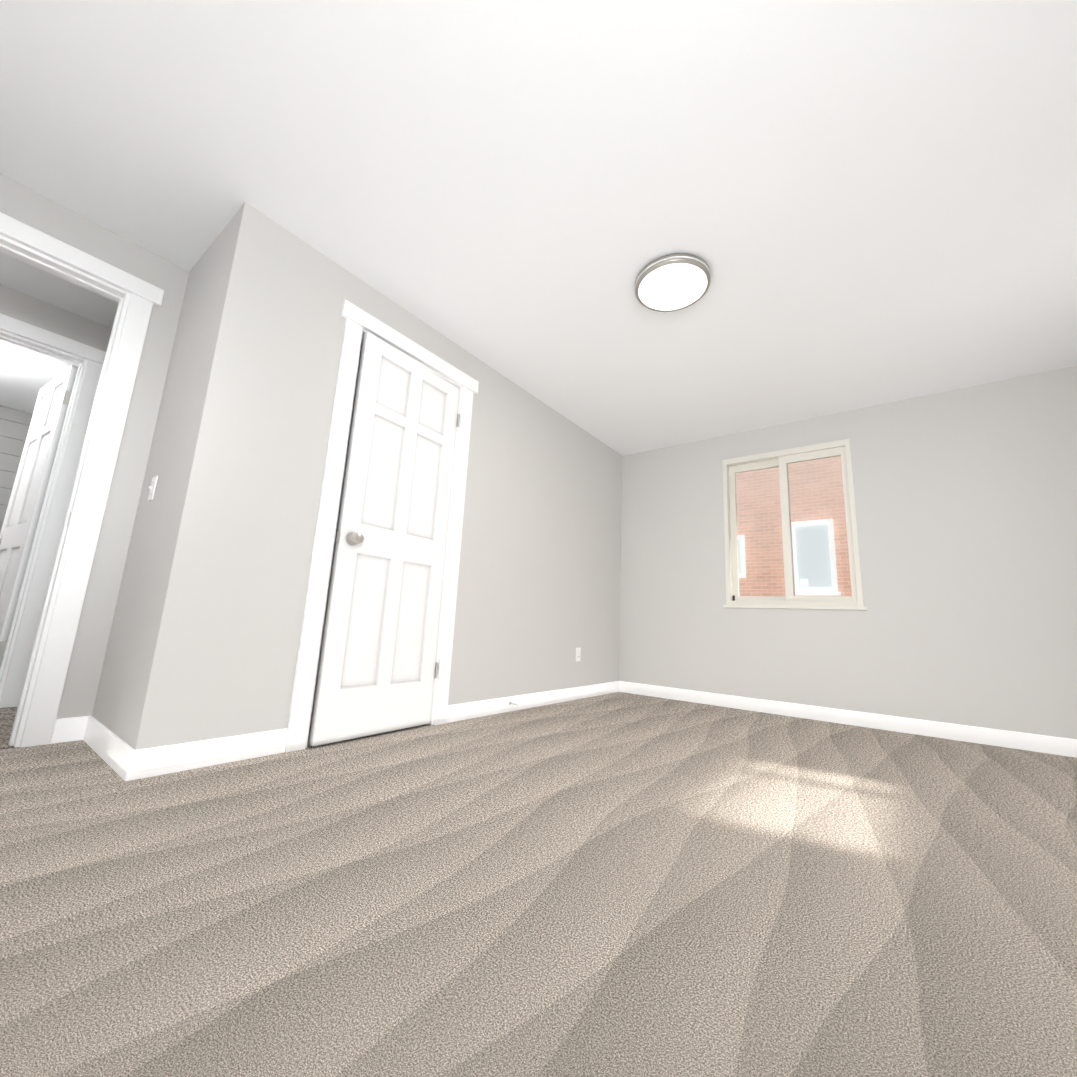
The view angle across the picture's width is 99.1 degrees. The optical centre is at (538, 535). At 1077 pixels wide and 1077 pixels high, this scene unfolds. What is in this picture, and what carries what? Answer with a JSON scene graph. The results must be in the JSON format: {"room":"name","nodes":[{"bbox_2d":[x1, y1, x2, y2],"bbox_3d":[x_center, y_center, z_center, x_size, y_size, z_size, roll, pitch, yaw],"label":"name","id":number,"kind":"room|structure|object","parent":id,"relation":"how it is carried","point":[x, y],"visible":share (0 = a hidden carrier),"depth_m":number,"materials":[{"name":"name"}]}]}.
{"room":"empty bedroom","nodes":[
{"label":"empty bedroom","id":0,"kind":"room"},
{"bbox_2d":[0,707,17,748],"bbox_3d":[-2.846,0.947,2.059,1.115,0.116,3.400,-5,-14,37],"label":"floor","id":1,"kind":"structure","parent":0,"point":[7,716],"depth_m":2.28,"materials":[{"name":"beige carpet"}]},
{"bbox_2d":[0,405,32,531],"bbox_3d":[-5.350,-0.081,4.164,0.016,2.440,1.860,-5,-14,37],"label":"wall","id":2,"kind":"structure","parent":0,"point":[14,426],"depth_m":4.48,"materials":[{"name":"grey paint"}]},
{"bbox_2d":[0,284,111,351],"bbox_3d":[-3.226,-0.268,2.637,0.120,2.440,3.400,-5,-14,37],"label":"wall","id":3,"kind":"structure","parent":0,"point":[23,307],"depth_m":2.89,"materials":[{"name":"grey paint"}]},
{"bbox_2d":[0,365,77,666],"bbox_3d":[-3.439,-0.057,3.040,0.755,2.133,0.173,-4,-13,31],"label":"door","id":4,"kind":"structure","parent":3,"relation":"in","point":[22,514],"depth_m":3.00,"materials":[{"name":"white paint"}]},
{"bbox_2d":[0,313,105,707],"bbox_3d":[-3.277,-0.194,2.537,0.152,2.253,1.020,-5,-14,37],"label":"door frame","id":5,"kind":"structure","parent":3,"relation":"attached to","point":[88,360],"depth_m":2.81,"materials":[{"name":"white paint"}]},
{"bbox_2d":[92,215,234,742],"bbox_3d":[-1.712,-0.280,2.178,0.640,2.440,0.120,-5,-14,37],"label":"wall","id":6,"kind":"structure","parent":0,"point":[116,695],"depth_m":2.10,"materials":[{"name":"grey paint"}]},
{"bbox_2d":[67,716,138,780],"bbox_3d":[-1.764,0.847,1.856,0.775,0.102,0.040,-5,-14,37],"label":"baseboard","id":7,"kind":"structure","parent":6,"relation":"attached to","point":[123,760],"depth_m":1.84,"materials":[{"name":"white paint"}]},
{"bbox_2d":[148,476,157,500],"bbox_3d":[-1.828,-0.222,2.167,0.072,0.116,0.017,-5,-14,37],"label":"light switch","id":8,"kind":"object","parent":6,"relation":"attached to","point":[152,487],"visible":1,"depth_m":2.16,"materials":[{"name":"white plastic"}]},
{"bbox_2d":[0,174,359,718],"bbox_3d":[-1.732,-0.168,2.768,0.120,2.440,3.350,-5,-14,37],"label":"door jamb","id":9,"kind":"structure","parent":0,"point":[29,207],"depth_m":2.24,"materials":[{"name":"grey paint"}]},
{"bbox_2d":[0,212,163,747],"bbox_3d":[-2.405,-0.278,1.872,0.152,2.253,1.020,-5,-14,37],"label":"door frame","id":10,"kind":"structure","parent":9,"relation":"attached to","point":[134,298],"depth_m":2.14,"materials":[{"name":"white paint"}]},
{"bbox_2d":[127,202,621,749],"bbox_3d":[-0.323,0.011,3.339,0.120,2.440,3.707,-5,-14,37],"label":"wall","id":11,"kind":"structure","parent":0,"point":[539,588],"depth_m":2.21,"materials":[{"name":"grey paint"}]},
{"bbox_2d":[131,728,287,779],"bbox_3d":[-1.285,0.871,1.857,0.019,0.102,0.510,-5,-14,37],"label":"baseboard","id":12,"kind":"structure","parent":11,"relation":"attached to","point":[167,759],"depth_m":1.81,"materials":[{"name":"white paint"}]},
{"bbox_2d":[285,299,478,752],"bbox_3d":[-0.834,-0.051,2.651,0.152,2.253,1.000,-5,-14,37],"label":"door frame","id":13,"kind":"structure","parent":11,"relation":"attached to","point":[359,322],"depth_m":2.43,"materials":[{"name":"white paint"}]},
{"bbox_2d":[308,331,459,745],"bbox_3d":[-0.796,-0.006,2.619,0.173,2.133,0.735,-5,-13,34],"label":"closet door","id":14,"kind":"structure","parent":11,"relation":"in","point":[378,669],"depth_m":2.54,"materials":[{"name":"white paint"}]},
{"bbox_2d":[446,681,618,722],"bbox_3d":[0.112,1.282,3.637,0.019,0.102,2.210,-5,-14,37],"label":"baseboard","id":15,"kind":"structure","parent":11,"relation":"attached to","point":[469,710],"depth_m":3.35,"materials":[{"name":"white paint"}]},
{"bbox_2d":[575,648,580,661],"bbox_3d":[0.344,1.034,3.983,0.008,0.116,0.072,-5,-14,37],"label":"outlet","id":16,"kind":"object","parent":11,"relation":"attached to","point":[578,654],"visible":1,"depth_m":3.98,"materials":[{"name":"white plastic"}]},
{"bbox_2d":[0,692,1076,1076],"bbox_3d":[0.441,1.052,1.760,4.360,0.120,4.857,-5,-14,37],"label":"floor","id":17,"kind":"structure","parent":0,"point":[618,884],"depth_m":1.03,"materials":[{"name":"beige carpet"}]},
{"bbox_2d":[0,0,1076,455],"bbox_3d":[-1.224,-1.427,2.956,8.470,0.150,6.307,-5,-14,37],"label":"ceiling","id":18,"kind":"structure","parent":0,"point":[854,204],"depth_m":1.89,"materials":[{"name":"white paint"}]},
{"bbox_2d":[635,253,710,311],"bbox_3d":[0.709,-1.324,2.437,0.384,0.058,0.384,-5,-14,37],"label":"flush-mount light fixture","id":19,"kind":"object","parent":18,"relation":"attached to","point":[673,282],"visible":1,"depth_m":2.38,"materials":[{"name":"white glass"}]},
{"bbox_2d":[619,365,1076,738],"bbox_3d":[2.369,0.216,3.707,3.920,2.440,0.200,-5,-14,37],"label":"wall","id":20,"kind":"structure","parent":0,"point":[966,506],"depth_m":3.33,"materials":[{"name":"grey paint"}]},
{"bbox_2d":[722,439,866,609],"bbox_3d":[2.109,-0.062,3.905,1.030,1.364,0.137,-5,-14,37],"label":"sliding window","id":21,"kind":"structure","parent":20,"relation":"in","point":[780,459],"depth_m":3.87,"materials":[{"name":"white plastic"}]},
{"bbox_2d":[619,681,1076,757],"bbox_3d":[2.202,1.348,3.435,3.570,0.102,0.019,-5,-14,37],"label":"baseboard","id":22,"kind":"structure","parent":20,"relation":"attached to","point":[1061,746],"depth_m":3.27,"materials":[{"name":"white paint"}]},
{"bbox_3d":[2.871,2.253,4.259,11.500,0.700,1.993,-5,-14,37],"label":"yard","id":23,"kind":"structure","parent":0,"visible":0},
{"bbox_2d":[736,456,851,595],"bbox_3d":[3.897,-4.561,6.468,11.500,15.000,0.360,-5,-14,37],"label":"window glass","id":24,"kind":"object","parent":23,"relation":"on","point":[751,525],"depth_m":5.79,"materials":[{"name":"red"}]}
]}

